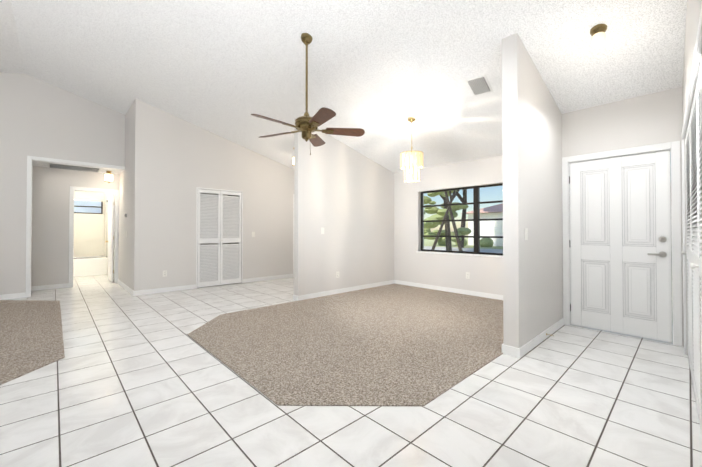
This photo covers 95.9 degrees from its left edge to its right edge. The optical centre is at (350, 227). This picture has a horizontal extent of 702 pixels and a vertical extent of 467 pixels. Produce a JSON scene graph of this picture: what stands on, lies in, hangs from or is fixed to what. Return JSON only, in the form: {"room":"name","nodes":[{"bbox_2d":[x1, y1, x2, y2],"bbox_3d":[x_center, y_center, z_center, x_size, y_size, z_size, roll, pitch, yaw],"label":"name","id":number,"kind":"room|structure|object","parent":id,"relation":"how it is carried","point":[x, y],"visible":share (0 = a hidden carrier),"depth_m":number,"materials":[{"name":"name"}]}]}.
{"room":"empty living room","nodes":[
{"label":"empty living room","id":0,"kind":"room"},
{"bbox_2d":[0,72,124,294],"bbox_3d":[-7.090,-0.769,4.475,6.370,4.006,0.120,1,-1,-43],"label":"wall","id":1,"kind":"structure","parent":0,"point":[39,118],"depth_m":5.68,"materials":[{"name":"beige paint"}]},
{"bbox_2d":[0,293,24,299],"bbox_3d":[-7.492,1.184,3.983,4.740,0.088,0.014,1,-1,-43],"label":"baseboard","id":2,"kind":"structure","parent":1,"relation":"attached to","point":[17,295],"depth_m":5.49,"materials":[{"name":"white wood"}]},
{"bbox_2d":[25,156,124,296],"bbox_3d":[-5.287,-0.007,6.155,1.429,2.520,0.146,1,-1,-43],"label":"door frame","id":3,"kind":"structure","parent":1,"relation":"attached to","point":[30,159],"depth_m":5.65,"materials":[{"name":"white wood"}]},
{"bbox_2d":[31,166,118,285],"bbox_3d":[-7.637,-0.015,5.050,6.370,2.510,0.120,1,-1,-43],"label":"wall","id":4,"kind":"structure","parent":0,"point":[50,227],"depth_m":6.45,"materials":[{"name":"beige paint"}]},
{"bbox_2d":[31,283,68,290],"bbox_3d":[-7.825,1.193,4.768,5.330,0.088,0.014,1,-1,-43],"label":"baseboard","id":5,"kind":"structure","parent":4,"relation":"attached to","point":[44,287],"depth_m":6.39,"materials":[{"name":"white wood"}]},
{"bbox_2d":[69,186,118,286],"bbox_3d":[-5.618,0.206,6.936,0.839,2.110,0.141,1,-1,-43],"label":"door frame","id":6,"kind":"structure","parent":4,"relation":"attached to","point":[71,229],"depth_m":6.78,"materials":[{"name":"white wood"}]},
{"bbox_2d":[105,194,113,281],"bbox_3d":[-5.675,0.251,7.474,0.139,2.008,0.708,1,-1,-43],"label":"bathroom door","id":7,"kind":"structure","parent":4,"relation":"in","point":[110,241],"depth_m":7.30,"materials":[{"name":"white paint"}]},
{"bbox_2d":[33,161,122,173],"bbox_3d":[-8.233,-1.243,5.698,6.370,0.060,3.440,1,-1,-43],"label":"ceiling","id":8,"kind":"structure","parent":0,"point":[41,164],"depth_m":6.61,"materials":[{"name":"white paint"}]},
{"bbox_2d":[47,163,100,171],"bbox_3d":[-5.589,-1.194,6.410,0.800,0.026,0.560,1,-1,-43],"label":"ceiling vent","id":9,"kind":"object","parent":8,"relation":"in","point":[69,167],"visible":0.98,"depth_m":6.35,"materials":[{"name":"white metal"}]},
{"bbox_2d":[104,171,113,182],"bbox_3d":[-5.195,-1.075,6.793,0.162,0.270,0.140,1,-1,-43],"label":"lantern pendant light","id":10,"kind":"object","parent":8,"relation":"hanging from","point":[108,176],"visible":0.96,"depth_m":6.75,"materials":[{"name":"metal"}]},
{"bbox_2d":[74,191,114,279],"bbox_3d":[-6.922,0.038,7.538,1.920,2.460,2.530,1,-1,-43],"label":"wall","id":11,"kind":"structure","parent":0,"point":[89,235],"depth_m":8.87,"materials":[{"name":"white paint"}]},
{"bbox_2d":[118,99,142,290],"bbox_3d":[-5.470,-0.559,7.489,0.120,3.653,4.600,1,-1,-43],"label":"wall","id":12,"kind":"structure","parent":0,"point":[131,206],"depth_m":5.96,"materials":[{"name":"beige paint"}]},
{"bbox_2d":[118,279,133,295],"bbox_3d":[-4.606,1.212,6.453,0.018,0.088,1.964,1,-1,-43],"label":"baseboard","id":13,"kind":"structure","parent":12,"relation":"attached to","point":[122,284],"depth_m":6.27,"materials":[{"name":"white wood"}]},
{"bbox_2d":[142,102,293,289],"bbox_3d":[-2.304,-0.535,7.389,4.360,3.603,0.120,1,-1,-43],"label":"wall","id":14,"kind":"structure","parent":0,"point":[183,160],"depth_m":6.47,"materials":[{"name":"beige paint"}]},
{"bbox_2d":[134,284,195,295],"bbox_3d":[-3.548,1.208,6.109,1.040,0.088,0.014,1,-1,-43],"label":"baseboard","id":15,"kind":"structure","parent":14,"relation":"attached to","point":[177,288],"depth_m":6.07,"materials":[{"name":"white wood"}]},
{"bbox_2d":[197,189,241,287],"bbox_3d":[-2.812,0.232,6.825,0.930,2.033,0.062,1,-1,-43],"label":"bifold closet door","id":16,"kind":"structure","parent":14,"relation":"in","point":[219,223],"depth_m":6.80,"materials":[{"name":"white paint"}]},
{"bbox_2d":[196,187,293,288],"bbox_3d":[-2.042,0.209,7.616,3.195,2.120,0.136,1,-1,-43],"label":"trim","id":17,"kind":"structure","parent":14,"relation":"attached to","point":[197,188],"depth_m":7.00,"materials":[{"name":"white wood"}]},
{"bbox_2d":[243,274,292,282],"bbox_3d":[-1.956,1.225,7.604,1.330,0.088,0.014,1,-1,-43],"label":"baseboard","id":18,"kind":"structure","parent":14,"relation":"attached to","point":[287,275],"depth_m":7.56,"materials":[{"name":"white wood"}]},
{"bbox_2d":[0,0,686,172],"bbox_3d":[-2.399,-2.047,2.913,11.050,1.758,15.900,1,-1,-43],"label":"ceiling","id":19,"kind":"structure","parent":0,"point":[380,72],"depth_m":3.89,"materials":[{"name":"white paint"}]},
{"bbox_2d":[251,33,364,154],"bbox_3d":[-0.523,-1.480,3.492,1.226,1.341,1.264,1,-1,-43],"label":"ceiling fan","id":20,"kind":"object","parent":19,"relation":"hanging from","point":[306,125],"visible":1,"depth_m":3.50,"materials":[{"name":"brown wood"}]},
{"bbox_2d":[400,117,422,181],"bbox_3d":[0.918,-1.173,4.783,0.350,0.960,0.350,1,-1,-43],"label":"drum chandelier","id":21,"kind":"object","parent":19,"relation":"hanging from","point":[412,162],"visible":1,"depth_m":4.69,"materials":[{"name":"white glass"}]},
{"bbox_2d":[465,75,492,95],"bbox_3d":[1.536,-1.689,3.792,0.230,0.023,0.330,0,-15,39],"label":"ceiling vent","id":22,"kind":"object","parent":19,"relation":"in","point":[479,85],"visible":1,"depth_m":3.77,"materials":[{"name":"white metal"}]},
{"bbox_2d":[590,24,606,48],"bbox_3d":[2.192,-1.685,2.803,0.124,0.195,0.124,1,-1,-43],"label":"light","id":23,"kind":"object","parent":19,"relation":"attached to","point":[598,34],"visible":0.94,"depth_m":2.77,"materials":[{"name":"white glass"}]},
{"bbox_2d":[294,117,393,295],"bbox_3d":[0.071,-0.316,6.325,2.750,3.140,0.120,1,-1,-43],"label":"wall","id":24,"kind":"structure","parent":0,"point":[343,195],"depth_m":5.97,"materials":[{"name":"beige paint"}]},
{"bbox_2d":[296,280,394,300],"bbox_3d":[0.020,1.209,6.185,2.534,0.088,0.040,1,-1,-43],"label":"baseboard","id":25,"kind":"structure","parent":24,"relation":"attached to","point":[308,296],"depth_m":5.97,"materials":[{"name":"white wood"}]},
{"bbox_2d":[0,275,701,466],"bbox_3d":[-2.399,1.276,2.875,11.050,0.120,15.900,1,-1,-43],"label":"floor","id":26,"kind":"structure","parent":0,"point":[131,380],"depth_m":2.11,"materials":[{"name":"white tile"}]},
{"bbox_2d":[0,300,64,384],"bbox_3d":[-5.657,1.206,2.423,5.080,0.008,4.800,1,-1,-43],"label":"room carpet","id":27,"kind":"object","parent":26,"relation":"on","point":[31,335],"visible":0.86,"depth_m":3.52,"materials":[{"name":"beige carpet"}]},
{"bbox_2d":[73,256,106,276],"bbox_3d":[-7.511,1.045,8.152,1.897,0.460,0.787,1,-1,-43],"label":"bathtub","id":28,"kind":"object","parent":26,"relation":"on","point":[90,267],"visible":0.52,"depth_m":8.27,"materials":[{"name":"white ceramic"}]},
{"bbox_2d":[74,199,107,258],"bbox_3d":[-7.256,0.042,7.891,1.897,1.540,0.078,1,-1,-43],"label":"shower door frame","id":29,"kind":"object","parent":28,"relation":"on","point":[106,201],"visible":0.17,"depth_m":8.52,"materials":[{"name":"silver metal"}]},
{"bbox_2d":[187,283,503,405],"bbox_3d":[0.470,1.228,4.356,4.440,0.008,3.270,1,-1,-43],"label":"room carpet","id":30,"kind":"object","parent":26,"relation":"on","point":[394,344],"visible":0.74,"depth_m":3.27,"materials":[{"name":"beige carpet"}]},
{"bbox_2d":[394,155,502,294],"bbox_3d":[-0.255,0.012,8.532,0.200,2.534,10.610,1,-1,-43],"label":"wall","id":31,"kind":"structure","parent":0,"point":[411,264],"depth_m":6.26,"materials":[{"name":"beige paint"}]},
{"bbox_2d":[395,280,502,299],"bbox_3d":[2.083,1.205,5.871,0.014,0.088,3.270,1,-1,-43],"label":"baseboard","id":32,"kind":"structure","parent":31,"relation":"attached to","point":[487,295],"depth_m":6.01,"materials":[{"name":"white wood"}]},
{"bbox_2d":[416,251,502,257],"bbox_3d":[2.249,0.503,5.753,0.115,0.030,2.460,1,-1,-43],"label":"window sill","id":33,"kind":"structure","parent":31,"relation":"attached to","point":[488,255],"depth_m":5.89,"materials":[{"name":"white wood"}]},
{"bbox_2d":[421,183,502,254],"bbox_3d":[2.300,-0.131,5.809,0.085,1.240,2.400,1,-1,-43],"label":"window","id":34,"kind":"structure","parent":31,"relation":"in","point":[476,202],"depth_m":5.82,"materials":[{"name":"brown metal"}]},
{"bbox_2d":[502,33,562,347],"bbox_3d":[2.461,-0.314,3.904,2.580,3.083,0.140,1,-1,-43],"label":"wall","id":35,"kind":"structure","parent":0,"point":[532,203],"depth_m":3.18,"materials":[{"name":"beige paint"}]},
{"bbox_2d":[502,343,514,353],"bbox_3d":[2.319,1.183,3.860,2.364,0.088,0.014,1,-1,-43],"label":"baseboard","id":36,"kind":"structure","parent":35,"relation":"attached to","point":[505,348],"depth_m":3.02,"materials":[{"name":"white wood"}]},
{"bbox_2d":[525,228,527,239],"bbox_3d":[1.720,0.068,3.096,0.072,0.116,0.018,1,-1,-43],"label":"light switch","id":37,"kind":"object","parent":35,"relation":"attached to","point":[526,233],"visible":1,"depth_m":3.10,"materials":[{"name":"white plastic"}]},
{"bbox_2d":[517,318,563,357],"bbox_3d":[2.126,1.178,3.467,1.544,0.088,0.014,1,-1,-43],"label":"baseboard","id":38,"kind":"structure","parent":35,"relation":"attached to","point":[523,350],"depth_m":3.29,"materials":[{"name":"white wood"}]},
{"bbox_2d":[562,87,683,345],"bbox_3d":[4.567,-0.143,2.156,0.200,2.700,5.290,1,-1,-43],"label":"wall","id":39,"kind":"structure","parent":0,"point":[651,119],"depth_m":3.56,"materials":[{"name":"beige paint"}]},
{"bbox_2d":[569,150,672,342],"bbox_3d":[3.042,0.205,3.638,0.102,2.022,0.900,1,-1,-43],"label":"entry door","id":40,"kind":"structure","parent":39,"relation":"in","point":[620,251],"depth_m":3.60,"materials":[{"name":"white paint"}]},
{"bbox_2d":[562,141,682,345],"bbox_3d":[3.107,0.170,3.695,0.216,2.110,1.038,1,-1,-43],"label":"door frame","id":41,"kind":"structure","parent":39,"relation":"attached to","point":[673,147],"depth_m":3.31,"materials":[{"name":"white wood"}]},
{"bbox_2d":[682,0,701,354],"bbox_3d":[2.033,-0.651,1.761,0.150,3.708,4.050,-1,-1,45],"label":"wall","id":42,"kind":"structure","parent":0,"point":[693,14],"depth_m":2.14,"materials":[{"name":"beige paint"}]},
{"bbox_2d":[681,59,701,434],"bbox_3d":[2.070,0.171,1.891,0.062,2.043,3.186,-1,-1,45],"label":"closet door","id":43,"kind":"structure","parent":42,"relation":"in","point":[693,161],"depth_m":2.17,"materials":[{"name":"white paint"}]},
{"bbox_2d":[681,5,701,354],"bbox_3d":[2.063,0.139,1.899,0.016,2.130,3.320,-1,-1,45],"label":"trim","id":44,"kind":"structure","parent":42,"relation":"attached to","point":[697,53],"depth_m":2.72,"materials":[{"name":"white wood"}]},
{"bbox_3d":[-7.773,-0.674,8.620,11.050,3.909,0.200,1,-1,-43],"label":"wall","id":45,"kind":"structure","parent":0,"visible":0},
{"bbox_2d":[74,200,102,213],"bbox_3d":[-7.533,-0.577,8.817,0.970,0.400,0.040,1,-1,-43],"label":"window","id":46,"kind":"structure","parent":45,"relation":"in","point":[89,207],"depth_m":8.93,"materials":[{"name":"glass"}]},
{"label":"outside","id":47,"kind":"structure","parent":0,"visible":0},
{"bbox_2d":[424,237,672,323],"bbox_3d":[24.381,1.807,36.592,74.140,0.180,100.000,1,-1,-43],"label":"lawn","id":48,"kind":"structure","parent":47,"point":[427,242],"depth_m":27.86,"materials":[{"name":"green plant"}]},
{"bbox_2d":[424,189,470,250],"bbox_3d":[6.539,-3.371,17.667,17.687,9.792,16.812,1,-1,-43],"label":"oak trees","id":49,"kind":"object","parent":48,"relation":"on","point":[448,213],"depth_m":18.58,"materials":[{"name":"green plant"}]},
{"bbox_2d":[424,246,502,252],"bbox_3d":[7.483,1.527,20.727,5.500,0.020,100.000,1,-1,-43],"label":"street","id":50,"kind":"structure","parent":48,"relation":"on","point":[469,249],"depth_m":21.60,"materials":[{"name":"grey"}]},
{"bbox_2d":[438,237,493,246],"bbox_3d":[15.635,1.216,20.643,2.397,1.278,22.280,1,-1,-43],"label":"bush","id":51,"kind":"object","parent":48,"relation":"on","point":[489,242],"depth_m":25.21,"materials":[{"name":"green plant"}]},
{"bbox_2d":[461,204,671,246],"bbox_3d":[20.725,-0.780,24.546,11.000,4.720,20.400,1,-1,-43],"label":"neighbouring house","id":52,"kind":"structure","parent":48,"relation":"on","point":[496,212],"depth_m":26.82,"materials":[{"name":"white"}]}
]}

